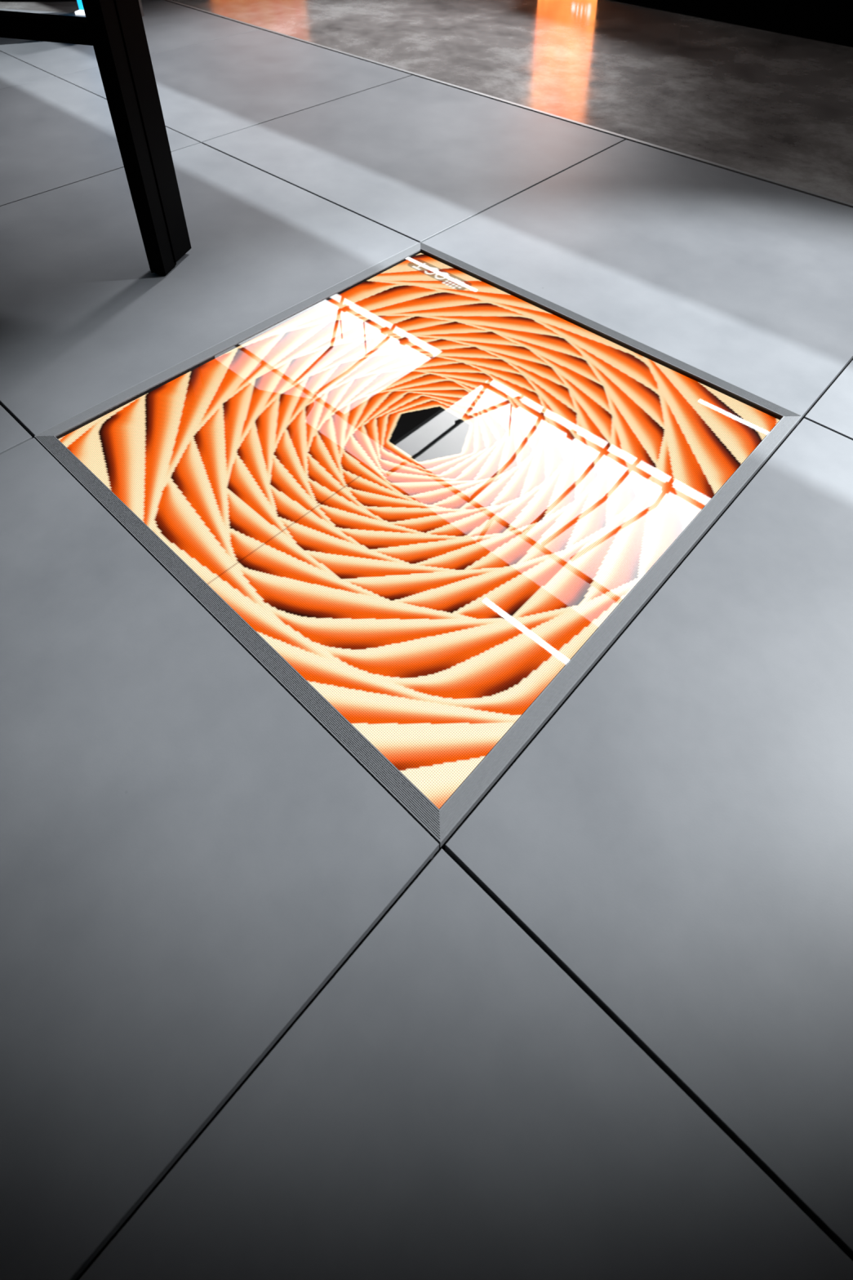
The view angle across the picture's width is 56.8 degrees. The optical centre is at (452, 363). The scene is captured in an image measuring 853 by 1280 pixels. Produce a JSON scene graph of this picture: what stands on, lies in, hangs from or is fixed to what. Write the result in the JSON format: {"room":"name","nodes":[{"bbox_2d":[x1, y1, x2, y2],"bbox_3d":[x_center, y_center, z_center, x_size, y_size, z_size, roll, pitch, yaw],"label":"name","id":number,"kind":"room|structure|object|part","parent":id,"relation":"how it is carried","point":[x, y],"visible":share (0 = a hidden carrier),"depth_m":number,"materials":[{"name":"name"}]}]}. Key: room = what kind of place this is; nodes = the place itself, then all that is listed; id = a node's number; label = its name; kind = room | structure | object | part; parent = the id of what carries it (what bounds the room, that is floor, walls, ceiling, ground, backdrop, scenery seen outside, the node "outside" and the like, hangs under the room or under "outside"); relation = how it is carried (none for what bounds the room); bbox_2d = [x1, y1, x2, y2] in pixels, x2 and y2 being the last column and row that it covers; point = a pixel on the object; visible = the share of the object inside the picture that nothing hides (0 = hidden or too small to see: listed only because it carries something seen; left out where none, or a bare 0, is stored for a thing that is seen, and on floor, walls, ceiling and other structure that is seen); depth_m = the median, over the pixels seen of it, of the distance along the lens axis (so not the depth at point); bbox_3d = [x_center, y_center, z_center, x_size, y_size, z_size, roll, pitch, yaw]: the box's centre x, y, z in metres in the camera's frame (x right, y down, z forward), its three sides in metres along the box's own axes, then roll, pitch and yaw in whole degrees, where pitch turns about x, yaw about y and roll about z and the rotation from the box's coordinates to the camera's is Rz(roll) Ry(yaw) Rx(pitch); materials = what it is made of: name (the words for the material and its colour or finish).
{"room":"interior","nodes":[
{"label":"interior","id":0,"kind":"room"},
{"bbox_2d":[0,0,852,1279],"bbox_3d":[-0.186,-1.554,3.729,13.000,0.080,15.000,29,45,32],"label":"floor","id":1,"kind":"structure","parent":0,"point":[256,1022],"depth_m":0.94,"materials":[{"name":"tile"}]},
{"bbox_2d":[0,0,144,17],"bbox_3d":[-2.609,-1.737,3.799,2.200,0.084,0.400,7,38,9],"label":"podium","id":2,"kind":"object","parent":1,"relation":"on","point":[68,8],"visible":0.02,"depth_m":3.59,"materials":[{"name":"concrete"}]},
{"bbox_2d":[0,0,76,1],"bbox_3d":[-2.107,-1.719,3.692,0.782,0.024,0.084,3,37,4],"label":"cable","id":3,"kind":"object","parent":2,"relation":"on","point":[0,0],"visible":0.78,"depth_m":3.67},
{"bbox_2d":[74,0,84,15],"bbox_3d":[-1.560,-1.755,3.354,0.200,0.500,0.080,7,38,9],"label":"display","id":4,"kind":"object","parent":2,"relation":"on","point":[81,11],"visible":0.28,"depth_m":3.49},
{"bbox_2d":[0,0,191,275],"bbox_3d":[-1.274,-0.840,1.960,1.450,0.890,0.650,9,38,11],"label":"chair","id":5,"kind":"object","parent":1,"relation":"on","point":[115,30],"visible":1,"depth_m":1.66,"materials":[{"name":"black wood"}]},
{"bbox_3d":[-1.341,-0.759,1.687,1.310,0.043,0.040,9,38,11],"label":"cross rail","id":6,"kind":"part","parent":5,"relation":"part of","materials":[{"name":"black wood"}]},
{"bbox_3d":[-0.677,-0.592,1.655,0.040,0.848,0.123,9,38,11],"label":"leg","id":7,"kind":"part","parent":5,"relation":"part of","materials":[{"name":"black wood"}]},
{"bbox_2d":[34,242,801,851],"bbox_3d":[-0.048,0.128,1.460,0.998,0.033,1.000,29,45,32],"label":"floor panel","id":8,"kind":"object","parent":1,"relation":"on","point":[428,493],"visible":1,"depth_m":1.33,"materials":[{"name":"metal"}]},
{"bbox_2d":[164,0,852,208],"bbox_3d":[-0.533,-1.335,3.416,13.000,0.062,0.015,29,45,32],"label":"trim","id":9,"kind":"structure","parent":1,"relation":"attached to","point":[684,155],"depth_m":2.72,"materials":[{"name":"metal"}]},
{"bbox_2d":[611,0,852,47],"bbox_3d":[2.611,-1.718,2.678,4.500,1.500,0.450,29,45,32],"label":"wall","id":10,"kind":"structure","parent":1,"relation":"on","point":[831,21],"depth_m":3.63,"materials":[{"name":"black"}]}
]}

